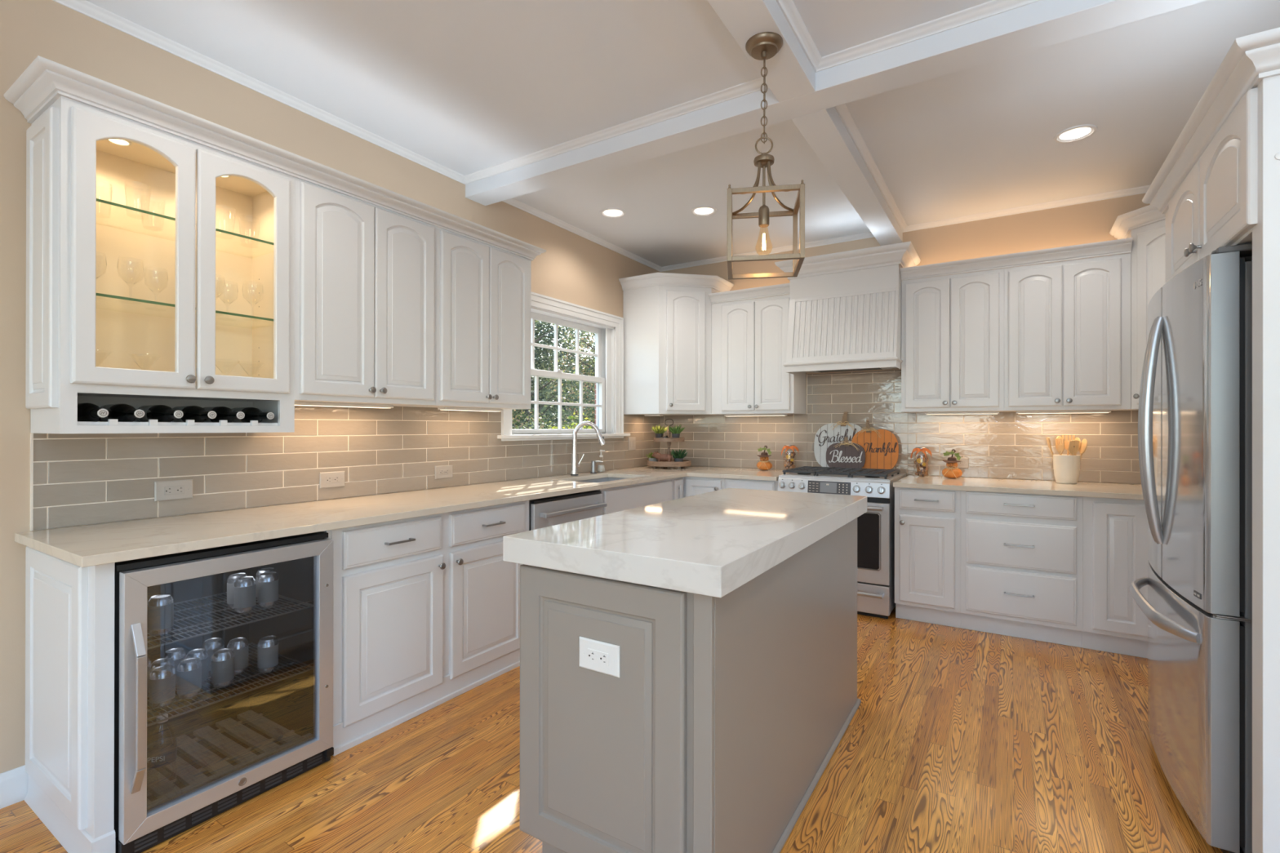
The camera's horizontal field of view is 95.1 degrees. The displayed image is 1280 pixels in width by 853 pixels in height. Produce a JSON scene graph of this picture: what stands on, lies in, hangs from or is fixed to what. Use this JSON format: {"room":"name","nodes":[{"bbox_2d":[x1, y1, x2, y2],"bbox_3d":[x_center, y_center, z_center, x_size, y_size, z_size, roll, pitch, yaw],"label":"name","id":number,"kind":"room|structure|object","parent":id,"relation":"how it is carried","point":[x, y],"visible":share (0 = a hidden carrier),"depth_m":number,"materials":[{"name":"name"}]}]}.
{"room":"kitchen","nodes":[
{"label":"kitchen","id":0,"kind":"room"},
{"bbox_2d":[0,0,660,773],"bbox_3d":[-2.136,-0.133,2.116,0.170,2.815,8.500,0,0,32],"label":"wall","id":1,"kind":"structure","parent":0,"point":[48,481],"depth_m":2.48,"materials":[{"name":"beige paint"}]},
{"bbox_2d":[0,764,28,808],"bbox_3d":[-3.218,1.215,0.245,0.016,0.112,4.184,0,0,32],"label":"baseboard","id":2,"kind":"structure","parent":1,"relation":"attached to","point":[14,782],"depth_m":1.98,"materials":[{"name":"white paint"}]},
{"bbox_2d":[25,95,294,433],"bbox_3d":[-1.758,-0.510,2.217,0.374,1.068,0.736,0,0,32],"label":"upper cabinet","id":3,"kind":"object","parent":1,"relation":"attached to","point":[198,247],"depth_m":2.17,"materials":[{"name":"white paint"}]},
{"bbox_2d":[77,402,108,422],"bbox_3d":[-1.895,-0.044,2.011,0.296,0.075,0.075,0,0,32],"label":"wine bottle","id":4,"kind":"object","parent":3,"relation":"in","point":[86,412],"visible":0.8,"depth_m":1.97,"materials":[{"name":"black glass"}]},
{"bbox_2d":[107,139,131,146],"bbox_3d":[-1.856,-1.017,2.087,0.068,0.006,0.068,0,0,-26],"label":"puck light","id":5,"kind":"object","parent":3,"relation":"on","point":[119,142],"depth_m":2.09,"materials":[{"name":"white plastic"}]},
{"bbox_2d":[99,404,144,422],"bbox_3d":[-1.844,-0.044,2.092,0.296,0.075,0.075,0,0,32],"label":"wine bottle","id":6,"kind":"object","parent":3,"relation":"in","point":[122,412],"visible":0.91,"depth_m":2.06,"materials":[{"name":"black glass"}]},
{"bbox_2d":[136,404,183,422],"bbox_3d":[-1.784,-0.044,2.187,0.296,0.075,0.075,0,0,32],"label":"wine bottle","id":7,"kind":"object","parent":3,"relation":"in","point":[162,413],"visible":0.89,"depth_m":2.15,"materials":[{"name":"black glass"}]},
{"bbox_2d":[171,405,216,422],"bbox_3d":[-1.728,-0.044,2.276,0.296,0.075,0.075,0,0,32],"label":"wine bottle","id":8,"kind":"object","parent":3,"relation":"in","point":[198,414],"visible":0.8,"depth_m":2.24,"materials":[{"name":"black glass"}]},
{"bbox_2d":[203,406,244,422],"bbox_3d":[-1.677,-0.044,2.357,0.296,0.075,0.075,0,0,32],"label":"wine bottle","id":9,"kind":"object","parent":3,"relation":"in","point":[223,413],"visible":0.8,"depth_m":2.32,"materials":[{"name":"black glass"}]},
{"bbox_2d":[231,407,274,422],"bbox_3d":[-1.619,-0.043,2.449,0.296,0.075,0.075,0,0,32],"label":"wine bottle","id":10,"kind":"object","parent":3,"relation":"in","point":[251,413],"visible":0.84,"depth_m":2.42,"materials":[{"name":"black glass"}]},
{"bbox_2d":[3,55,546,260],"bbox_3d":[-1.363,-1.078,2.828,0.389,0.069,2.282,0,0,32],"label":"crown molding","id":11,"kind":"structure","parent":3,"relation":"attached to","point":[44,81],"depth_m":2.18,"materials":[{"name":"white paint"}]},
{"bbox_2d":[154,479,192,501],"bbox_3d":[-1.877,0.257,2.362,0.008,0.078,0.128,0,0,32],"label":"wall outlet","id":12,"kind":"object","parent":1,"relation":"attached to","point":[176,489],"visible":1,"depth_m":2.36,"materials":[{"name":"beige plastic"}]},
{"bbox_2d":[164,485,184,495],"bbox_3d":[-1.874,0.257,2.360,0.002,0.033,0.068,0,0,32],"label":"socket","id":13,"kind":"object","parent":12,"relation":"attached to","point":[168,490],"depth_m":2.36,"materials":[{"name":"beige plastic"}]},
{"bbox_2d":[319,471,345,488],"bbox_3d":[-1.528,0.264,2.914,0.008,0.078,0.128,0,0,32],"label":"wall outlet","id":14,"kind":"object","parent":1,"relation":"attached to","point":[326,479],"visible":1,"depth_m":2.91,"materials":[{"name":"beige plastic"}]},
{"bbox_2d":[30,405,660,530],"bbox_3d":[-0.951,0.125,3.844,0.010,0.477,4.312,0,0,32],"label":"tile backsplash","id":15,"kind":"structure","parent":1,"relation":"attached to","point":[77,479],"depth_m":2.78,"materials":[{"name":"beige tile"}]},
{"bbox_2d":[294,177,435,406],"bbox_3d":[-1.371,-0.577,2.831,0.374,0.932,0.716,0,0,32],"label":"upper cabinet","id":16,"kind":"object","parent":1,"relation":"attached to","point":[365,273],"visible":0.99,"depth_m":2.69,"materials":[{"name":"white paint"}]},
{"bbox_2d":[294,401,393,408],"bbox_3d":[-1.416,-0.102,2.797,0.060,0.017,0.500,0,0,32],"label":"light","id":17,"kind":"object","parent":16,"relation":"attached to","point":[296,403],"visible":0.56,"depth_m":2.76,"materials":[{"name":"white plastic"}]},
{"bbox_2d":[435,465,453,479],"bbox_3d":[-1.166,0.271,3.488,0.008,0.078,0.128,0,0,32],"label":"wall outlet","id":18,"kind":"object","parent":1,"relation":"attached to","point":[442,472],"visible":1,"depth_m":3.48,"materials":[{"name":"beige plastic"}]},
{"bbox_2d":[410,226,531,409],"bbox_3d":[-0.988,-0.576,3.437,0.374,0.932,0.718,0,0,32],"label":"upper cabinet","id":19,"kind":"object","parent":1,"relation":"attached to","point":[483,291],"visible":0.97,"depth_m":3.30,"materials":[{"name":"white paint"}]},
{"bbox_2d":[437,406,502,411],"bbox_3d":[-0.995,-0.101,3.465,0.060,0.017,0.440,0,0,32],"label":"light","id":20,"kind":"object","parent":19,"relation":"attached to","point":[445,408],"visible":0.99,"depth_m":3.41,"materials":[{"name":"white plastic"}]},
{"bbox_2d":[497,291,630,440],"bbox_3d":[-0.580,-0.423,4.540,0.205,1.043,1.540,0,0,32],"label":"window","id":21,"kind":"structure","parent":1,"relation":"in","point":[607,328],"depth_m":4.72,"materials":[{"name":"white paint"}]},
{"bbox_2d":[52,0,1150,271],"bbox_3d":[0.256,-1.521,0.611,5.500,0.035,8.500,0,0,32],"label":"trim","id":22,"kind":"structure","parent":1,"relation":"attached to","point":[788,8],"depth_m":2.83,"materials":[{"name":"white paint"}]},
{"bbox_2d":[465,0,1208,205],"bbox_3d":[1.284,-1.482,2.241,5.500,0.125,0.165,0,0,32],"label":"ceiling beam","id":23,"kind":"structure","parent":1,"relation":"attached to","point":[1041,24],"depth_m":2.44,"materials":[{"name":"paint"}]},
{"bbox_2d":[0,606,1222,852],"bbox_3d":[0.252,1.306,0.607,5.500,0.060,8.500,0,0,32],"label":"floor","id":24,"kind":"structure","parent":0,"point":[957,740],"depth_m":2.13,"materials":[{"name":"brown wood"}]},
{"bbox_2d":[24,529,331,852],"bbox_3d":[-1.646,0.834,2.134,0.652,0.883,0.720,0,0,32],"label":"surround","id":25,"kind":"object","parent":24,"relation":"on","point":[69,607],"visible":0.44,"depth_m":1.74,"materials":[{"name":"white paint"}]},
{"bbox_2d":[114,531,333,852],"bbox_3d":[-1.570,0.840,2.113,0.670,0.864,0.630,0,0,32],"label":"beverage cooler","id":26,"kind":"object","parent":24,"relation":"on","point":[241,740],"visible":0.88,"depth_m":2.14,"materials":[{"name":"silver metal"}]},
{"bbox_2d":[147,593,173,635],"bbox_3d":[-1.576,0.619,1.926,0.067,0.122,0.067,0,0,15],"label":"soda can","id":27,"kind":"object","parent":26,"relation":"in","point":[160,606],"visible":1,"depth_m":1.90,"materials":[{"name":"metal"}]},
{"bbox_2d":[146,713,177,796],"bbox_3d":[-1.540,1.053,1.888,0.076,0.244,0.077,0,0,-16],"label":"soda bottle","id":28,"kind":"object","parent":26,"relation":"in","point":[161,753],"visible":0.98,"depth_m":1.88,"materials":[{"name":"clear plastic"}]},
{"bbox_2d":[149,657,174,674],"bbox_3d":[-1.623,0.857,1.991,0.067,0.122,0.067,0,0,-27],"label":"soda can","id":29,"kind":"object","parent":26,"relation":"in","point":[163,661],"visible":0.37,"depth_m":1.98,"materials":[{"name":"metal"}]},
{"bbox_2d":[149,664,175,708],"bbox_3d":[-1.573,0.857,1.930,0.067,0.122,0.067,0,0,-42],"label":"soda can","id":30,"kind":"object","parent":26,"relation":"in","point":[162,678],"visible":1,"depth_m":1.91,"materials":[{"name":"metal"}]},
{"bbox_2d":[162,647,186,686],"bbox_3d":[-1.655,0.857,2.082,0.067,0.122,0.067,0,0,14],"label":"soda can","id":31,"kind":"object","parent":26,"relation":"in","point":[179,654],"visible":0.44,"depth_m":2.06,"materials":[{"name":"metal"}]},
{"bbox_2d":[177,657,201,699],"bbox_3d":[-1.533,0.857,1.994,0.067,0.122,0.067,0,0,-16],"label":"soda can","id":32,"kind":"object","parent":26,"relation":"in","point":[189,669],"visible":1,"depth_m":1.97,"materials":[{"name":"metal"}]},
{"bbox_2d":[185,648,208,686],"bbox_3d":[-1.570,0.857,2.076,0.067,0.122,0.067,0,0,-36],"label":"soda can","id":33,"kind":"object","parent":26,"relation":"in","point":[201,653],"visible":0.57,"depth_m":2.07,"materials":[{"name":"metal"}]},
{"bbox_2d":[202,637,224,675],"bbox_3d":[-1.591,0.857,2.184,0.067,0.122,0.067,0,0,-40],"label":"soda can","id":34,"kind":"object","parent":26,"relation":"in","point":[211,645],"visible":0.43,"depth_m":2.16,"materials":[{"name":"metal"}]},
{"bbox_2d":[115,751,328,852],"bbox_3d":[-1.367,1.245,1.984,0.052,0.054,0.622,0,0,32],"label":"grille","id":35,"kind":"object","parent":26,"relation":"attached to","point":[143,843],"depth_m":1.91,"materials":[{"name":"black metal"}]},
{"bbox_2d":[211,648,234,688],"bbox_3d":[-1.480,0.857,2.078,0.067,0.122,0.067,0,0,10],"label":"soda can","id":36,"kind":"object","parent":26,"relation":"in","point":[222,660],"visible":1,"depth_m":2.05,"materials":[{"name":"metal"}]},
{"bbox_2d":[146,642,313,726],"bbox_3d":[-1.599,0.913,2.131,0.488,0.026,0.567,0,0,32],"label":"wire shelf","id":37,"kind":"object","parent":26,"relation":"attached to","point":[304,660],"depth_m":2.15,"materials":[{"name":"silver metal"}]},
{"bbox_2d":[146,591,313,649],"bbox_3d":[-1.599,0.675,2.131,0.488,0.026,0.567,0,0,32],"label":"wire shelf","id":38,"kind":"object","parent":26,"relation":"attached to","point":[305,600],"depth_m":2.15,"materials":[{"name":"silver metal"}]},
{"bbox_2d":[226,573,247,608],"bbox_3d":[-1.516,0.619,2.208,0.067,0.122,0.067,0,0,-14],"label":"soda can","id":39,"kind":"object","parent":26,"relation":"in","point":[232,578],"visible":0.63,"depth_m":2.18,"materials":[{"name":"metal"}]},
{"bbox_2d":[226,637,248,675],"bbox_3d":[-1.501,0.857,2.186,0.067,0.122,0.067,0,0,15],"label":"soda can","id":40,"kind":"object","parent":26,"relation":"on","point":[239,646],"visible":0.74,"depth_m":2.17,"materials":[{"name":"metal"}]},
{"bbox_2d":[234,576,256,613],"bbox_3d":[-1.454,0.619,2.157,0.067,0.122,0.067,0,0,-20],"label":"soda can","id":41,"kind":"object","parent":26,"relation":"on","point":[245,588],"visible":1,"depth_m":2.13,"materials":[{"name":"metal"}]},
{"bbox_2d":[255,567,275,600],"bbox_3d":[-1.463,0.619,2.293,0.067,0.122,0.067,0,0,19],"label":"soda can","id":42,"kind":"object","parent":26,"relation":"in","point":[261,571],"visible":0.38,"depth_m":2.27,"materials":[{"name":"metal"}]},
{"bbox_2d":[257,635,278,673],"bbox_3d":[-1.400,0.857,2.205,0.067,0.122,0.067,0,0,39],"label":"soda can","id":43,"kind":"object","parent":26,"relation":"on","point":[268,646],"visible":1,"depth_m":2.18,"materials":[{"name":"metal"}]},
{"bbox_2d":[257,572,278,607],"bbox_3d":[-1.411,0.619,2.225,0.067,0.122,0.067,0,0,31],"label":"soda can","id":44,"kind":"object","parent":26,"relation":"in","point":[268,582],"visible":1,"depth_m":2.20,"materials":[{"name":"metal"}]},
{"bbox_2d":[331,500,528,755],"bbox_3d":[-1.147,0.836,2.900,0.678,0.883,1.110,0,0,32],"label":"base cabinet","id":45,"kind":"object","parent":24,"relation":"on","point":[426,609],"visible":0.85,"depth_m":2.60,"materials":[{"name":"white paint"}]},
{"bbox_2d":[528,490,607,530],"bbox_3d":[-0.641,0.845,3.627,0.667,0.868,0.646,0,0,32],"label":"dishwasher","id":46,"kind":"object","parent":24,"relation":"on","point":[559,509],"visible":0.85,"depth_m":3.42,"materials":[{"name":"grey metal"}]},
{"bbox_2d":[595,477,671,515],"bbox_3d":[-0.247,0.839,4.329,0.677,0.883,0.950,0,0,32],"label":"base cabinet","id":47,"kind":"object","parent":24,"relation":"on","point":[618,499],"visible":0.02,"depth_m":4.10,"materials":[{"name":"white paint"}]},
{"bbox_2d":[519,517,861,852],"bbox_3d":[0.312,0.838,2.219,0.682,0.884,1.580,0,0,32],"label":"kitchen island","id":48,"kind":"object","parent":24,"relation":"on","point":[722,719],"visible":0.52,"depth_m":1.58,"materials":[{"name":"grey paint"}]},
{"bbox_2d":[578,636,619,677],"bbox_3d":[-0.109,0.608,1.546,0.131,0.081,0.008,0,0,32],"label":"wall outlet","id":49,"kind":"object","parent":48,"relation":"attached to","point":[596,655],"visible":1,"depth_m":1.54,"materials":[{"name":"white plastic"}]},
{"bbox_2d":[587,648,608,666],"bbox_3d":[-0.111,0.608,1.544,0.068,0.033,0.002,0,0,32],"label":"socket","id":50,"kind":"object","parent":49,"relation":"attached to","point":[596,656],"depth_m":1.54,"materials":[{"name":"white plastic"}]},
{"bbox_2d":[502,488,866,598],"bbox_3d":[0.327,0.359,2.219,0.695,0.073,1.632,0,0,32],"label":"island countertop","id":51,"kind":"structure","parent":48,"relation":"on","point":[713,544],"depth_m":1.70,"materials":[{"name":"stone"}]},
{"bbox_2d":[671,476,724,500],"bbox_3d":[0.375,0.841,5.025,0.986,0.883,0.888,0,0,32],"label":"base cabinet","id":52,"kind":"object","parent":24,"relation":"on","point":[684,486],"visible":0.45,"depth_m":4.63,"materials":[{"name":"white paint"}]},
{"bbox_2d":[14,466,790,567],"bbox_3d":[-0.364,0.380,3.444,1.410,0.030,4.341,0,0,32],"label":"countertop","id":53,"kind":"structure","parent":52,"relation":"on","point":[82,546],"depth_m":2.36,"materials":[{"name":"beige stone"}]},
{"bbox_2d":[570,421,605,475],"bbox_3d":[-0.381,0.163,4.362,0.272,0.407,0.087,0,0,15],"label":"kitchen faucet","id":54,"kind":"object","parent":53,"relation":"on","point":[575,464],"visible":1,"depth_m":4.35,"materials":[{"name":"grey metal"}]},
{"bbox_2d":[575,477,626,482],"bbox_3d":[-0.264,0.495,4.197,0.421,0.194,0.706,0,0,32],"label":"sink","id":55,"kind":"object","parent":53,"relation":"in","point":[603,479],"visible":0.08,"depth_m":4.51,"materials":[{"name":"metal"}]},
{"bbox_2d":[647,418,690,468],"bbox_3d":[0.259,0.149,5.228,0.392,0.438,0.392,0,0,32],"label":"tiered tray","id":56,"kind":"object","parent":53,"relation":"on","point":[672,464],"visible":0.89,"depth_m":5.10,"materials":[{"name":"brown wood"}]},
{"bbox_2d":[651,451,672,462],"bbox_3d":[0.195,0.275,5.116,0.208,0.119,0.061,0,0,32],"label":"pig figurine","id":57,"kind":"object","parent":56,"relation":"on","point":[660,457],"visible":0.93,"depth_m":5.09,"materials":[{"name":"brown wood"}]},
{"bbox_2d":[647,459,690,468],"bbox_3d":[0.258,0.336,5.228,0.392,0.064,0.392,0,0,32],"label":"tray","id":58,"kind":"object","parent":56,"relation":"on","point":[672,464],"depth_m":5.07,"materials":[{"name":"brown wood"}]},
{"bbox_2d":[671,448,687,462],"bbox_3d":[0.328,0.264,5.113,0.166,0.144,0.158,0,0,-36],"label":"potted plant","id":59,"kind":"object","parent":56,"relation":"on","point":[678,456],"visible":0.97,"depth_m":5.08,"materials":[{"name":"green plant"}]},
{"bbox_2d":[756,445,772,470],"bbox_3d":[1.045,0.265,4.929,0.132,0.209,0.142,0,0,20],"label":"pumpkin","id":60,"kind":"object","parent":53,"relation":"on","point":[764,464],"visible":1,"depth_m":4.90,"materials":[{"name":"orange ceramic"}]},
{"bbox_2d":[781,444,798,469],"bbox_3d":[1.239,0.261,4.850,0.137,0.217,0.121,0,0,12],"label":"mason jar","id":61,"kind":"object","parent":53,"relation":"on","point":[788,457],"visible":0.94,"depth_m":4.82,"materials":[{"name":"clear glass"}]},
{"bbox_2d":[724,478,777,490],"bbox_3d":[1.009,0.841,4.704,0.427,0.883,0.756,0,0,32],"label":"base cabinet","id":62,"kind":"object","parent":24,"relation":"on","point":[729,482],"visible":0.12,"depth_m":4.41,"materials":[{"name":"white paint"}]},
{"bbox_2d":[777,466,906,618],"bbox_3d":[1.503,0.802,4.351,0.761,0.961,0.810,0,0,32],"label":"gas range","id":63,"kind":"object","parent":24,"relation":"on","point":[876,526],"visible":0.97,"depth_m":3.95,"materials":[{"name":"silver metal"}]},
{"bbox_2d":[813,411,862,466],"bbox_3d":[1.611,0.118,4.706,0.420,0.473,0.036,0,0,33],"label":"sign","id":64,"kind":"object","parent":63,"relation":"on","point":[828,434],"visible":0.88,"depth_m":4.75,"materials":[{"name":"white wood"}]},
{"bbox_2d":[826,436,865,468],"bbox_3d":[1.617,0.218,4.616,0.300,0.273,0.034,0,0,32],"label":"sign","id":65,"kind":"object","parent":63,"relation":"on","point":[838,455],"visible":0.98,"depth_m":4.61,"materials":[{"name":"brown wood"}]},
{"bbox_2d":[851,420,898,469],"bbox_3d":[1.814,0.152,4.541,0.348,0.406,0.034,0,0,32],"label":"sign","id":66,"kind":"object","parent":63,"relation":"on","point":[881,447],"visible":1,"depth_m":4.52,"materials":[{"name":"brown wood"}]},
{"bbox_2d":[894,487,960,627],"bbox_3d":[2.026,0.842,4.062,0.386,0.883,0.756,0,0,32],"label":"base cabinet","id":67,"kind":"object","parent":24,"relation":"on","point":[927,522],"visible":0.92,"depth_m":3.77,"materials":[{"name":"white paint"}]},
{"bbox_2d":[960,490,1082,647],"bbox_3d":[2.449,0.842,3.795,0.615,0.883,0.756,0,0,32],"label":"base cabinet","id":68,"kind":"object","parent":24,"relation":"on","point":[1021,554],"visible":0.99,"depth_m":3.50,"materials":[{"name":"white paint"}]},
{"bbox_2d":[1081,497,1148,657],"bbox_3d":[2.898,0.842,3.104,0.881,0.883,1.446,0,0,32],"label":"base cabinet","id":69,"kind":"object","parent":24,"relation":"on","point":[1115,531],"visible":0.3,"depth_m":3.28,"materials":[{"name":"white paint"}]},
{"bbox_2d":[893,475,1143,499],"bbox_3d":[2.472,0.384,3.370,1.885,0.030,1.440,0,0,32],"label":"countertop","id":70,"kind":"structure","parent":69,"relation":"on","point":[1098,490],"depth_m":3.67,"materials":[{"name":"beige stone"}]},
{"bbox_2d":[911,447,931,477],"bbox_3d":[2.071,0.262,4.307,0.137,0.218,0.121,0,0,32],"label":"mason jar","id":71,"kind":"object","parent":70,"relation":"on","point":[922,460],"visible":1,"depth_m":4.29,"materials":[{"name":"clear glass"}]},
{"bbox_2d":[942,448,962,479],"bbox_3d":[2.219,0.265,4.171,0.132,0.209,0.142,0,0,40],"label":"pumpkin","id":72,"kind":"object","parent":70,"relation":"on","point":[951,471],"visible":1,"depth_m":4.14,"materials":[{"name":"orange ceramic"}]},
{"bbox_2d":[1053,454,1080,484],"bbox_3d":[2.787,0.278,3.828,0.146,0.185,0.146,0,0,32],"label":"utensil crock","id":73,"kind":"object","parent":70,"relation":"on","point":[1066,468],"visible":0.98,"depth_m":3.78,"materials":[{"name":"beige ceramic"}]},
{"bbox_2d":[1067,440,1079,455],"bbox_3d":[2.795,0.224,3.790,0.078,0.274,0.035,0,0,-9],"label":"wooden utensil","id":74,"kind":"object","parent":73,"relation":"in","point":[1073,445],"visible":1,"depth_m":3.78,"materials":[{"name":"brown wood"}]},
{"bbox_2d":[1129,243,1252,852],"bbox_3d":[2.167,0.375,1.926,0.820,1.801,0.896,0,0,32],"label":"refrigerator","id":75,"kind":"object","parent":24,"relation":"on","point":[1195,410],"visible":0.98,"depth_m":1.75,"materials":[{"name":"metal"}]},
{"bbox_2d":[1142,26,1279,852],"bbox_3d":[2.190,0.140,1.849,0.743,2.282,1.267,0,0,32],"label":"tall cabinet","id":76,"kind":"object","parent":24,"relation":"on","point":[1218,185],"visible":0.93,"depth_m":1.56,"materials":[{"name":"white paint"}]},
{"bbox_2d":[85,0,1279,266],"bbox_3d":[0.256,-1.599,0.611,5.700,0.120,8.700,0,0,32],"label":"ceiling","id":77,"kind":"structure","parent":0,"point":[465,86],"depth_m":2.69,"materials":[{"name":"paint"}]},
{"bbox_2d":[600,207,626,217],"bbox_3d":[-0.193,-1.562,4.199,0.184,0.070,0.184,0,0,32],"label":"recessed light","id":78,"kind":"object","parent":77,"relation":"in","point":[612,212],"visible":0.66,"depth_m":4.24,"materials":[{"name":"white paint"}]},
{"bbox_2d":[690,205,716,216],"bbox_3d":[0.453,-1.561,4.161,0.184,0.070,0.184,0,0,32],"label":"recessed light","id":79,"kind":"object","parent":77,"relation":"in","point":[702,211],"visible":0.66,"depth_m":4.21,"materials":[{"name":"white paint"}]},
{"bbox_2d":[727,31,804,279],"bbox_3d":[0.461,-1.002,2.177,0.266,0.838,0.266,0,0,9],"label":"pendant light","id":80,"kind":"object","parent":77,"relation":"hanging from","point":[763,46],"visible":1,"depth_m":2.15,"materials":[{"name":"gold metal"}]},
{"bbox_2d":[758,165,768,227],"bbox_3d":[0.461,-0.858,2.176,0.039,0.226,0.039,0,0,9],"label":"socket","id":81,"kind":"object","parent":80,"relation":"attached to","point":[763,211],"depth_m":2.17,"materials":[{"name":"gold metal"}]},
{"bbox_2d":[1053,124,1097,142],"bbox_3d":[2.274,-1.560,3.063,0.184,0.070,0.184,0,0,32],"label":"recessed light","id":82,"kind":"object","parent":77,"relation":"in","point":[1078,132],"visible":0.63,"depth_m":3.09,"materials":[{"name":"white paint"}]},
{"bbox_2d":[660,193,1150,484],"bbox_3d":[1.933,-0.123,4.639,4.360,2.815,0.130,0,0,32],"label":"wall","id":83,"kind":"structure","parent":0,"point":[1012,445],"depth_m":4.35,"materials":[{"name":"beige paint"}]},
{"bbox_2d":[618,272,733,415],"bbox_3d":[0.329,-0.691,5.162,0.763,1.172,0.713,0,0,32],"label":"upper cabinet","id":84,"kind":"object","parent":83,"relation":"attached to","point":[667,317],"visible":0.94,"depth_m":4.97,"materials":[{"name":"white paint"}]},
{"bbox_2d":[711,294,805,414],"bbox_3d":[0.989,-0.577,4.944,0.715,0.945,0.378,0,0,32],"label":"upper cabinet","id":85,"kind":"object","parent":83,"relation":"attached to","point":[749,375],"visible":0.99,"depth_m":4.80,"materials":[{"name":"white paint"}]},
{"bbox_2d":[708,283,790,303],"bbox_3d":[0.898,-1.087,4.800,0.715,0.074,0.066,0,0,32],"label":"crown molding","id":86,"kind":"structure","parent":85,"relation":"on","point":[780,289],"depth_m":4.79,"materials":[{"name":"white paint"}]},
{"bbox_2d":[724,413,786,416],"bbox_3d":[0.976,-0.096,4.977,0.540,0.017,0.060,0,0,32],"label":"light","id":87,"kind":"object","parent":85,"relation":"attached to","point":[744,415],"visible":0.91,"depth_m":4.93,"materials":[{"name":"white plastic"}]},
{"bbox_2d":[706,0,902,245],"bbox_3d":[-0.307,-1.486,0.966,0.158,0.125,8.500,0,0,32],"label":"ceiling beam","id":88,"kind":"structure","parent":83,"relation":"attached to","point":[790,74],"depth_m":2.68,"materials":[{"name":"paint"}]},
{"bbox_2d":[774,241,920,374],"bbox_3d":[1.577,-0.839,4.471,0.959,0.854,0.551,0,0,32],"label":"range hood","id":89,"kind":"object","parent":83,"relation":"attached to","point":[845,311],"visible":0.91,"depth_m":4.27,"materials":[{"name":"white paint"}]},
{"bbox_2d":[660,369,1141,484],"bbox_3d":[1.926,-0.034,4.573,4.099,0.805,0.010,0,0,32],"label":"tile backsplash","id":90,"kind":"structure","parent":83,"relation":"attached to","point":[1012,445],"depth_m":4.46,"materials":[{"name":"beige tile"}]},
{"bbox_2d":[901,268,1004,413],"bbox_3d":[2.221,-0.577,4.167,0.629,0.945,0.378,0,0,32],"label":"upper cabinet","id":91,"kind":"object","parent":83,"relation":"attached to","point":[953,325],"visible":0.98,"depth_m":4.03,"materials":[{"name":"white paint"}]},
{"bbox_2d":[924,411,999,414],"bbox_3d":[2.278,-0.095,4.156,0.460,0.017,0.060,0,0,32],"label":"light","id":92,"kind":"object","parent":91,"relation":"attached to","point":[961,412],"visible":0.98,"depth_m":4.13,"materials":[{"name":"white plastic"}]},
{"bbox_2d":[899,237,1133,280],"bbox_3d":[2.405,-1.087,3.850,1.278,0.074,0.066,0,0,32],"label":"crown molding","id":93,"kind":"structure","parent":91,"relation":"attached to","point":[1123,246],"depth_m":3.80,"materials":[{"name":"white paint"}]},
{"bbox_2d":[1004,253,1130,412],"bbox_3d":[2.761,-0.576,3.826,0.649,0.945,0.378,0,0,32],"label":"upper cabinet","id":94,"kind":"object","parent":83,"relation":"attached to","point":[1067,323],"visible":1,"depth_m":3.68,"materials":[{"name":"white paint"}]},
{"bbox_2d":[1016,409,1111,413],"bbox_3d":[2.769,-0.095,3.846,0.500,0.017,0.060,0,0,32],"label":"light","id":95,"kind":"object","parent":94,"relation":"attached to","point":[1105,411],"visible":0.98,"depth_m":3.83,"materials":[{"name":"white plastic"}]},
{"bbox_2d":[1109,204,1165,410],"bbox_3d":[3.181,-0.690,3.364,0.683,1.172,0.713,0,0,32],"label":"upper cabinet","id":96,"kind":"object","parent":83,"relation":"attached to","point":[1146,225],"visible":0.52,"depth_m":3.46,"materials":[{"name":"white paint"}]},
{"label":"outside","id":97,"kind":"structure","parent":0,"visible":0},
{"bbox_3d":[-22.538,2.177,26.033,59.820,0.600,100.000,0,0,32],"label":"ground","id":98,"kind":"structure","parent":97,"visible":0},
{"bbox_2d":[511,320,553,429],"bbox_3d":[-3.063,-0.889,10.862,2.840,5.555,3.144,0,0,17],"label":"tree","id":99,"kind":"object","parent":98,"relation":"on","point":[520,415],"visible":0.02,"depth_m":11.13,"materials":[{"name":"green plant"}]},
{"bbox_2d":[511,320,586,434],"bbox_3d":[-3.299,-1.579,17.101,4.036,6.949,4.469,0,0,29],"label":"tree","id":100,"kind":"object","parent":98,"relation":"on","point":[538,359],"visible":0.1,"depth_m":16.86,"materials":[{"name":"green plant"}]},
{"bbox_2d":[511,320,595,429],"bbox_3d":[-5.676,-2.753,25.498,7.365,9.310,7.224,0,0,32],"label":"tree","id":101,"kind":"object","parent":98,"relation":"on","point":[545,394],"visible":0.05,"depth_m":25.22,"materials":[{"name":"green plant"}]},
{"bbox_2d":[513,355,595,434],"bbox_3d":[-1.114,-1.233,37.350,21.210,6.400,1.257,0,0,-20],"label":"hedge","id":102,"kind":"object","parent":98,"relation":"on","point":[544,408],"visible":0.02,"depth_m":35.79,"materials":[{"name":"green plant"}]},
{"bbox_2d":[542,412,591,434],"bbox_3d":[-0.939,0.725,9.234,1.255,1.984,1.404,0,0,29],"label":"shrub","id":103,"kind":"object","parent":98,"relation":"on","point":[570,417],"visible":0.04,"depth_m":9.32,"materials":[{"name":"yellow plant"}]},
{"bbox_2d":[542,324,595,429],"bbox_3d":[-0.717,-0.603,13.765,3.192,4.997,3.139,0,0,29],"label":"tree","id":104,"kind":"object","parent":98,"relation":"on","point":[585,365],"visible":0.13,"depth_m":13.59,"materials":[{"name":"green plant"}]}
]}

